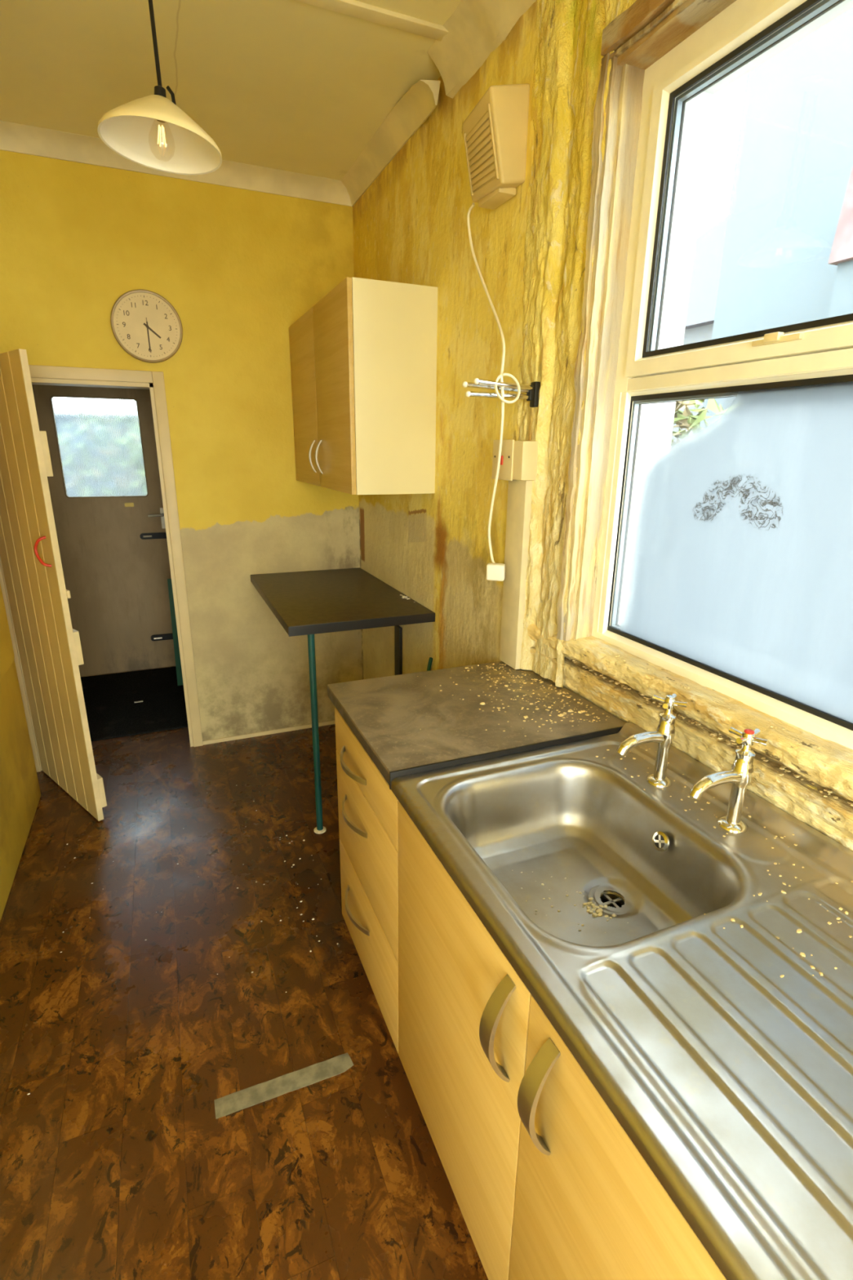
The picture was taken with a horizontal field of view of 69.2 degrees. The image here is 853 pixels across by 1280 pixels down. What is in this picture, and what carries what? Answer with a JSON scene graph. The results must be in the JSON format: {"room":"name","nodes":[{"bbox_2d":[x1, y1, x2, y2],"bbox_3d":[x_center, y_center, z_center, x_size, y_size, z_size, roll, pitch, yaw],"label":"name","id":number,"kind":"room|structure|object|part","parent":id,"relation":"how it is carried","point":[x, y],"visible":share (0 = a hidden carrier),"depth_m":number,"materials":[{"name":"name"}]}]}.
{"room":"damaged room","nodes":[
{"label":"damaged room","id":0,"kind":"room"},
{"bbox_2d":[0,660,40,920],"bbox_3d":[-1.281,-0.102,0.972,0.295,2.745,3.330,-7,19,-22],"label":"wall","id":1,"kind":"structure","parent":0,"point":[20,789],"depth_m":2.49,"materials":[{"name":"paint"}]},
{"bbox_2d":[0,584,13,680],"bbox_3d":[-1.481,-0.296,1.832,0.019,1.200,1.405,-7,19,-22],"label":"wall panel","id":2,"kind":"object","parent":1,"relation":"attached to","point":[6,652],"visible":1,"depth_m":2.51,"materials":[{"name":"paint"}]},
{"bbox_2d":[0,150,362,741],"bbox_3d":[-1.175,-0.758,3.080,2.200,2.745,0.120,-7,19,-22],"label":"wall","id":3,"kind":"structure","parent":0,"point":[237,268],"depth_m":2.94,"materials":[{"name":"paint"}]},
{"bbox_2d":[0,348,106,821],"bbox_3d":[-1.667,-0.176,2.624,0.675,1.880,0.082,15,22,38],"label":"door","id":4,"kind":"structure","parent":3,"relation":"in","point":[50,650],"depth_m":2.55,"materials":[{"name":"paint"}]},
{"bbox_3d":[-1.477,-0.338,2.371,0.060,0.120,0.026,0,17,-4],"label":"pull handle","id":5,"kind":"part","parent":4,"relation":"part of","materials":[{"name":"red plastic"}]},
{"bbox_2d":[0,364,203,772],"bbox_3d":[-1.626,-0.300,3.021,0.828,1.896,0.141,-7,19,-22],"label":"door frame","id":6,"kind":"structure","parent":3,"relation":"attached to","point":[153,381],"depth_m":2.95,"materials":[{"name":"paint"}]},
{"bbox_3d":[-1.958,-0.242,2.823,0.056,1.896,0.018,-7,19,-22],"label":"architrave leg","id":7,"kind":"part","parent":6,"relation":"part of","materials":[{"name":"paint"}]},
{"bbox_3d":[-1.243,-0.324,3.112,0.049,1.896,0.018,-7,19,-22],"label":"architrave leg","id":8,"kind":"part","parent":6,"relation":"part of","materials":[{"name":"paint"}]},
{"bbox_2d":[110,288,182,363],"bbox_3d":[-1.247,-1.398,2.760,0.294,0.294,0.029,-7,19,-22],"label":"wall clock","id":9,"kind":"object","parent":3,"relation":"attached to","point":[146,326],"visible":1,"depth_m":2.75,"materials":[{"name":"plastic"}]},
{"bbox_2d":[0,120,351,206],"bbox_3d":[-1.168,-2.001,2.578,1.800,0.072,0.075,-7,19,-22],"label":"crown molding","id":10,"kind":"structure","parent":3,"relation":"attached to","point":[14,137],"depth_m":2.63,"materials":[{"name":"paint"}]},
{"bbox_2d":[202,720,335,745],"bbox_3d":[-0.807,0.518,3.575,0.922,0.022,0.006,-7,19,-22],"label":"baseboard","id":11,"kind":"structure","parent":3,"relation":"attached to","point":[329,722],"depth_m":3.52,"materials":[{"name":"paint"}]},
{"bbox_2d":[0,0,461,180],"bbox_3d":[-0.318,-1.424,0.505,2.000,0.080,4.700,-7,19,-22],"label":"ceiling","id":12,"kind":"structure","parent":0,"point":[292,86],"depth_m":2.00,"materials":[{"name":"paint"}]},
{"bbox_2d":[97,0,222,175],"bbox_3d":[-0.613,-1.375,1.366,0.265,0.533,0.266,-7,19,-22],"label":"pendant lamp","id":13,"kind":"object","parent":12,"relation":"hanging from","point":[152,131],"visible":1,"depth_m":1.47,"materials":[{"name":"white plastic"}]},
{"bbox_3d":[-0.607,-1.442,1.345,0.009,0.393,0.022,5,18,15],"label":"cord","id":14,"kind":"part","parent":13,"relation":"part of","materials":[{"name":"black plastic"}]},
{"bbox_3d":[-0.615,-1.185,1.426,0.265,0.104,0.266,-7,19,-22],"label":"lamp shade","id":15,"kind":"part","parent":13,"relation":"part of","materials":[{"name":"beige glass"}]},
{"bbox_3d":[-0.585,-1.245,1.416,0.019,0.040,0.008,-2,18,-10],"label":"knob","id":16,"kind":"part","parent":13,"relation":"part of","materials":[{"name":"black plastic"}]},
{"bbox_2d":[294,0,448,40],"bbox_3d":[-0.661,-1.699,1.529,1.610,0.012,0.050,-7,19,-22],"label":"trim","id":17,"kind":"structure","parent":12,"relation":"attached to","point":[353,8],"depth_m":1.74,"materials":[{"name":"paint"}]},
{"bbox_2d":[0,724,488,1279],"bbox_3d":[-0.640,1.054,2.002,2.000,0.060,6.200,-7,19,-22],"label":"floor","id":18,"kind":"structure","parent":0,"point":[117,1162],"depth_m":1.70,"materials":[{"name":"brown laminate"}]},
{"bbox_2d":[80,666,187,741],"bbox_3d":[-1.938,0.389,3.971,0.875,0.012,1.107,-7,19,-22],"label":"door mat","id":19,"kind":"object","parent":18,"relation":"on","point":[112,712],"visible":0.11,"depth_m":3.92,"materials":[{"name":"black rubber"}]},
{"bbox_2d":[167,578,182,685],"bbox_3d":[-1.641,-0.051,4.138,0.043,0.734,0.130,14,22,37],"label":"board","id":20,"kind":"object","parent":19,"relation":"on","point":[177,657],"visible":0.24,"depth_m":4.12,"materials":[{"name":"wood"}]},
{"bbox_2d":[26,792,337,1094],"bbox_3d":[-0.883,0.919,2.320,0.923,0.003,1.355,-7,19,-22],"label":"crumbs","id":21,"kind":"object","parent":18,"relation":"on","point":[206,793],"visible":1,"depth_m":2.21,"materials":[{"name":"paint"}]},
{"bbox_2d":[213,1053,353,1119],"bbox_3d":[-0.364,1.150,1.602,0.352,0.001,0.054,-7,19,-22],"label":"tape strip","id":22,"kind":"object","parent":18,"relation":"on","point":[232,1103],"visible":1,"depth_m":1.60,"materials":[{"name":"grey fabric"}]},
{"bbox_2d":[250,567,435,834],"bbox_3d":[-0.452,0.215,3.036,0.602,0.930,1.058,-7,19,-22],"label":"table","id":23,"kind":"object","parent":18,"relation":"on","point":[309,603],"visible":1,"depth_m":2.63,"materials":[{"name":"black laminate"}]},
{"bbox_3d":[-0.454,0.391,2.527,0.027,0.886,0.027,-7,19,-22],"label":"leg","id":24,"kind":"part","parent":23,"relation":"part of","materials":[{"name":"teal paint"}]},
{"bbox_2d":[334,707,398,1053],"bbox_3d":[0.084,0.649,1.768,0.613,0.868,0.520,-7,19,-22],"label":"drawer unit","id":25,"kind":"object","parent":18,"relation":"on","point":[367,808],"visible":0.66,"depth_m":1.59,"materials":[{"name":"beige wood"}]},
{"bbox_3d":[-0.202,0.327,1.609,0.035,0.014,0.202,-7,19,-22],"label":"handle","id":26,"kind":"part","parent":25,"relation":"part of","materials":[{"name":"silver metal"}]},
{"bbox_3d":[-0.203,0.472,1.655,0.035,0.014,0.202,-7,19,-22],"label":"handle","id":27,"kind":"part","parent":25,"relation":"part of","materials":[{"name":"silver metal"}]},
{"bbox_3d":[-0.207,0.764,1.746,0.035,0.014,0.202,-7,19,-22],"label":"handle","id":28,"kind":"part","parent":25,"relation":"part of","materials":[{"name":"silver metal"}]},
{"bbox_3d":[-0.155,0.327,1.561,0.018,0.130,0.518,-7,19,-22],"label":"drawer","id":29,"kind":"part","parent":25,"relation":"part of","materials":[{"name":"brown wood"}]},
{"bbox_3d":[-0.158,0.534,1.626,0.018,0.299,0.518,-7,19,-22],"label":"drawer","id":30,"kind":"part","parent":25,"relation":"part of","materials":[{"name":"brown wood"}]},
{"bbox_3d":[-0.161,0.814,1.713,0.018,0.280,0.518,-7,19,-22],"label":"drawer","id":31,"kind":"part","parent":25,"relation":"part of","materials":[{"name":"brown wood"}]},
{"bbox_2d":[327,661,626,789],"bbox_3d":[0.115,0.193,1.702,0.654,0.042,0.560,-7,19,-22],"label":"countertop","id":32,"kind":"structure","parent":25,"relation":"on","point":[386,715],"depth_m":1.61,"materials":[{"name":"black plastic"}]},
{"bbox_2d":[417,663,608,736],"bbox_3d":[0.164,0.161,1.732,0.492,0.004,0.501,-7,19,-22],"label":"crumbs","id":33,"kind":"object","parent":32,"relation":"on","point":[534,679],"visible":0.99,"depth_m":1.71,"materials":[{"name":"paint"}]},
{"bbox_2d":[397,800,726,1279],"bbox_3d":[0.385,0.869,1.076,0.622,0.868,1.052,-7,19,-22],"label":"base cabinet","id":34,"kind":"object","parent":18,"relation":"on","point":[546,1182],"visible":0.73,"depth_m":0.94,"materials":[{"name":"beige wood"}]},
{"bbox_3d":[0.044,0.752,1.188,0.018,0.715,0.524,-7,19,-22],"label":"door","id":35,"kind":"part","parent":34,"relation":"part of","materials":[{"name":"brown wood"}]},
{"bbox_3d":[0.104,0.582,0.914,0.044,0.186,0.030,-7,19,-22],"label":"handle","id":36,"kind":"part","parent":34,"relation":"part of","materials":[{"name":"silver metal"}]},
{"bbox_3d":[0.147,0.612,0.817,0.044,0.186,0.030,-7,19,-22],"label":"handle","id":37,"kind":"part","parent":34,"relation":"part of","materials":[{"name":"silver metal"}]},
{"bbox_3d":[0.248,0.899,0.725,0.018,0.715,0.523,-7,19,-22],"label":"door","id":38,"kind":"part","parent":34,"relation":"part of","materials":[{"name":"brown wood"}]},
{"bbox_2d":[391,722,852,1279],"bbox_3d":[0.426,0.497,1.010,0.646,0.224,1.065,-7,19,-22],"label":"sink","id":39,"kind":"object","parent":34,"relation":"on","point":[731,1077],"visible":0.96,"depth_m":0.88,"materials":[{"name":"silver metal"}]},
{"bbox_2d":[520,871,628,933],"bbox_3d":[0.269,0.510,1.224,0.151,0.007,0.218,-7,19,-22],"label":"chips","id":40,"kind":"object","parent":39,"relation":"in","point":[594,907],"visible":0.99,"depth_m":1.19,"materials":[{"name":"paint"}]},
{"bbox_2d":[616,693,688,787],"bbox_3d":[0.461,0.214,1.302,0.148,0.200,0.058,-3,18,-12],"label":"tap","id":41,"kind":"object","parent":39,"relation":"on","point":[664,735],"visible":1,"depth_m":1.29,"materials":[{"name":"silver metal"}]},
{"bbox_3d":[0.446,0.214,1.286,0.114,0.043,0.026,-7,19,-22],"label":"spout","id":42,"kind":"part","parent":41,"relation":"part of","materials":[{"name":"silver metal"}]},
{"bbox_3d":[0.506,0.130,1.285,0.056,0.023,0.056,-2,18,-9],"label":"cross handle","id":43,"kind":"part","parent":41,"relation":"part of","materials":[{"name":"silver metal"}]},
{"bbox_2d":[595,746,852,977],"bbox_3d":[0.532,0.371,1.109,0.305,0.026,0.796,-7,19,-22],"label":"crumbs","id":44,"kind":"object","parent":39,"relation":"on","point":[798,931],"visible":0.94,"depth_m":1.00,"materials":[{"name":"paint"}]},
{"bbox_2d":[688,726,768,833],"bbox_3d":[0.548,0.265,1.141,0.156,0.200,0.069,-7,19,-22],"label":"tap","id":45,"kind":"object","parent":39,"relation":"on","point":[740,775],"visible":1,"depth_m":1.14,"materials":[{"name":"silver metal"}]},
{"bbox_3d":[0.529,0.263,1.132,0.114,0.043,0.025,-7,19,-22],"label":"spout","id":46,"kind":"part","parent":45,"relation":"part of","materials":[{"name":"silver metal"}]},
{"bbox_3d":[0.589,0.179,1.131,0.056,0.023,0.056,3,17,7],"label":"cross handle","id":47,"kind":"part","parent":45,"relation":"part of","materials":[{"name":"silver metal"}]},
{"bbox_2d":[352,0,540,679],"bbox_3d":[0.065,-0.615,2.671,0.250,2.745,1.640,-7,19,-22],"label":"wall","id":48,"kind":"structure","parent":0,"point":[410,225],"depth_m":2.18,"materials":[{"name":"paint"}]},
{"bbox_2d":[288,276,437,494],"bbox_3d":[-0.332,-1.043,2.704,0.366,0.720,1.032,-7,19,-22],"label":"upper cabinet","id":49,"kind":"object","parent":48,"relation":"attached to","point":[363,357],"visible":1,"depth_m":2.29,"materials":[{"name":"beige wood"}]},
{"bbox_3d":[-0.565,-1.100,2.877,0.018,0.718,0.511,-7,19,-22],"label":"door","id":50,"kind":"part","parent":49,"relation":"part of","materials":[{"name":"brown wood"}]},
{"bbox_3d":[-0.510,-0.819,2.760,0.031,0.140,0.012,-7,19,-22],"label":"handle","id":51,"kind":"part","parent":49,"relation":"part of","materials":[{"name":"silver metal"}]},
{"bbox_3d":[-0.462,-0.785,2.652,0.031,0.140,0.012,-7,19,-22],"label":"handle","id":52,"kind":"part","parent":49,"relation":"part of","materials":[{"name":"silver metal"}]},
{"bbox_3d":[-0.365,-0.956,2.424,0.018,0.718,0.514,-7,19,-22],"label":"door","id":53,"kind":"part","parent":49,"relation":"part of","materials":[{"name":"brown wood"}]},
{"bbox_2d":[341,80,440,206],"bbox_3d":[-0.187,-1.938,2.464,0.089,0.102,1.070,-7,19,-22],"label":"crown molding","id":54,"kind":"structure","parent":48,"relation":"attached to","point":[415,106],"depth_m":2.36,"materials":[{"name":"paint"}]},
{"bbox_2d":[394,625,402,675],"bbox_3d":[-0.137,0.129,3.022,0.015,0.410,0.070,-7,19,-22],"label":"table leg","id":55,"kind":"object","parent":48,"relation":"attached to","point":[397,629],"visible":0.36,"depth_m":2.98,"materials":[{"name":"metal"}]},
{"bbox_2d":[426,657,432,671],"bbox_3d":[0.016,0.136,2.646,0.029,0.129,0.021,-7,19,-22],"label":"pipe stub","id":56,"kind":"object","parent":48,"relation":"attached to","point":[430,660],"visible":0.43,"depth_m":2.63,"materials":[{"name":"teal paint"}]},
{"bbox_2d":[462,83,529,581],"bbox_3d":[0.189,-0.834,1.818,0.127,1.291,0.406,-5,18,-16],"label":"fan","id":57,"kind":"object","parent":48,"relation":"attached to","point":[495,130],"visible":1,"depth_m":1.65,"materials":[{"name":"beige plastic"}]},
{"bbox_2d":[463,103,498,195],"bbox_3d":[0.149,-1.326,1.687,0.042,0.165,0.162,-7,19,-22],"label":"grille","id":58,"kind":"object","parent":57,"relation":"attached to","point":[481,129],"depth_m":1.67,"materials":[{"name":"plastic"}]},
{"bbox_2d":[492,440,537,480],"bbox_3d":[0.257,-0.529,1.819,0.060,0.114,0.167,-7,19,-22],"label":"switch","id":59,"kind":"object","parent":48,"relation":"attached to","point":[518,460],"visible":0.89,"depth_m":1.77,"materials":[{"name":"white plastic"}]},
{"bbox_3d":[0.226,-0.534,1.833,0.006,0.114,0.117,-7,19,-22],"label":"plate","id":60,"kind":"part","parent":59,"relation":"part of","materials":[{"name":"white plastic"}]},
{"bbox_2d":[499,480,532,669],"bbox_3d":[0.275,-0.198,1.913,0.024,0.580,0.103,-7,19,-22],"label":"trunking","id":61,"kind":"object","parent":48,"relation":"attached to","point":[519,492],"visible":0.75,"depth_m":1.89,"materials":[{"name":"plastic"}]},
{"bbox_2d":[527,623,852,850],"bbox_3d":[0.659,0.224,1.287,0.112,0.170,1.602,-7,19,-23],"label":"window sill","id":62,"kind":"structure","parent":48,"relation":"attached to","point":[829,766],"depth_m":1.30,"materials":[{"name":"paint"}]},
{"bbox_2d":[572,648,852,805],"bbox_3d":[0.646,0.180,1.294,0.058,0.079,1.228,-7,19,-22],"label":"rubble","id":63,"kind":"object","parent":62,"relation":"on","point":[714,734],"visible":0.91,"depth_m":1.32,"materials":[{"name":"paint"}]},
{"bbox_2d":[426,0,817,790],"bbox_3d":[0.809,-0.040,0.854,0.353,2.745,3.470,-7,19,-22],"label":"wall","id":64,"kind":"structure","parent":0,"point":[568,48],"depth_m":1.63,"materials":[{"name":"paint"}]},
{"bbox_2d":[462,377,540,407],"bbox_3d":[0.208,-0.676,1.693,0.226,0.066,0.051,-7,19,-22],"label":"towel rail","id":65,"kind":"object","parent":64,"relation":"attached to","point":[531,391],"visible":0.98,"depth_m":1.68,"materials":[{"name":"metal"}]},
{"bbox_3d":[0.195,-0.690,1.691,0.190,0.023,0.013,-4,18,-16],"label":"rod","id":66,"kind":"part","parent":65,"relation":"part of","materials":[{"name":"silver metal"}]},
{"bbox_3d":[0.200,-0.668,1.689,0.186,0.014,0.013,-6,18,-20],"label":"rod","id":67,"kind":"part","parent":65,"relation":"part of","materials":[{"name":"silver metal"}]},
{"bbox_3d":[0.211,-0.691,1.673,0.173,0.023,0.013,-7,19,-23],"label":"rod","id":68,"kind":"part","parent":65,"relation":"part of","materials":[{"name":"silver metal"}]},
{"bbox_2d":[556,0,736,640],"bbox_3d":[0.680,-0.495,1.008,0.111,1.400,1.334,-7,19,-22],"label":"lining","id":69,"kind":"object","parent":64,"relation":"attached to","point":[647,30],"visible":0.92,"depth_m":1.48,"materials":[{"name":"paint"}]},
{"bbox_2d":[591,0,852,749],"bbox_3d":[0.717,-0.470,1.058,0.080,1.327,1.200,-7,19,-22],"label":"window","id":70,"kind":"structure","parent":64,"relation":"attached to","point":[740,587],"depth_m":1.28,"materials":[{"name":"beige plastic"}]},
{"bbox_3d":[0.730,-0.477,1.062,0.052,1.315,1.200,-7,19,-22],"label":"frame","id":71,"kind":"part","parent":70,"relation":"part of","materials":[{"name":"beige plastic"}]},
{"bbox_3d":[0.723,0.147,1.256,0.052,0.030,1.084,-7,19,-22],"label":"rail","id":72,"kind":"part","parent":70,"relation":"part of","materials":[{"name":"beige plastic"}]},
{"bbox_3d":[0.722,-0.167,1.156,0.002,0.610,1.106,-7,19,-22],"label":"pane","id":73,"kind":"part","parent":70,"relation":"part of","materials":[{"name":"clear glass"}]},
{"bbox_3d":[0.723,-0.773,0.965,0.055,0.579,1.074,-7,19,-22],"label":"sash","id":74,"kind":"part","parent":70,"relation":"part of","materials":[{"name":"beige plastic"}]},
{"bbox_2d":[618,0,852,626],"bbox_3d":[0.842,-0.520,1.086,0.148,1.485,1.780,-7,19,-22],"label":"sky","id":75,"kind":"structure","parent":0,"point":[656,425],"depth_m":1.54,"materials":[{"name":"white"}]},
{"bbox_3d":[-2.183,-0.873,4.159,1.170,2.300,0.060,-7,19,-22],"label":"wall","id":76,"kind":"structure","parent":0,"visible":0},
{"bbox_2d":[31,384,175,677],"bbox_3d":[-2.134,-0.735,4.171,0.830,2.030,0.103,-7,19,-22],"label":"door","id":77,"kind":"structure","parent":76,"relation":"in","point":[105,492],"depth_m":4.17,"materials":[{"name":"paint"}]},
{"bbox_3d":[-2.126,-1.255,4.046,0.502,0.630,0.010,-7,19,-22],"label":"reeded pane","id":78,"kind":"part","parent":77,"relation":"part of","materials":[{"name":"clear glass"}]},
{"bbox_3d":[-2.010,-0.914,4.179,0.056,0.026,0.005,-7,19,-22],"label":"name plate","id":79,"kind":"part","parent":77,"relation":"part of","materials":[{"name":"gold metal"}]},
{"bbox_3d":[-1.850,-0.832,4.242,0.108,0.140,0.063,-7,19,-22],"label":"handle","id":80,"kind":"part","parent":77,"relation":"part of","materials":[{"name":"silver metal"}]},
{"label":"outside","id":81,"kind":"structure","parent":0,"visible":0},
{"bbox_3d":[15.101,-3.754,18.336,39.684,0.150,44.000,-7,19,-22],"label":"ground","id":82,"kind":"structure","parent":81,"visible":0},
{"bbox_2d":[671,215,728,448],"bbox_3d":[8.871,-8.682,17.442,6.800,9.650,10.800,-7,19,-22],"label":"house","id":83,"kind":"structure","parent":82,"relation":"on","point":[709,246],"depth_m":15.23,"materials":[{"name":"stone"}]},
{"bbox_2d":[670,398,729,448],"bbox_3d":[1.563,-0.844,4.533,1.197,2.218,1.719,-7,19,-22],"label":"shrub","id":84,"kind":"object","parent":82,"relation":"on","point":[683,420],"visible":0.02,"depth_m":4.05,"materials":[{"name":"green plant"}]},
{"bbox_2d":[700,8,852,431],"bbox_3d":[5.333,-1.705,3.082,3.500,4.800,6.610,-7,19,-22],"label":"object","id":85,"kind":"object","parent":82,"relation":"on","point":[793,166],"visible":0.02,"depth_m":4.53,"materials":[{"name":"white"}]},
{"bbox_2d":[828,166,852,317],"bbox_3d":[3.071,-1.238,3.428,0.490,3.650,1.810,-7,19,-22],"label":"brick outbuilding","id":86,"kind":"structure","parent":82,"relation":"on","point":[842,252],"depth_m":3.79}
]}

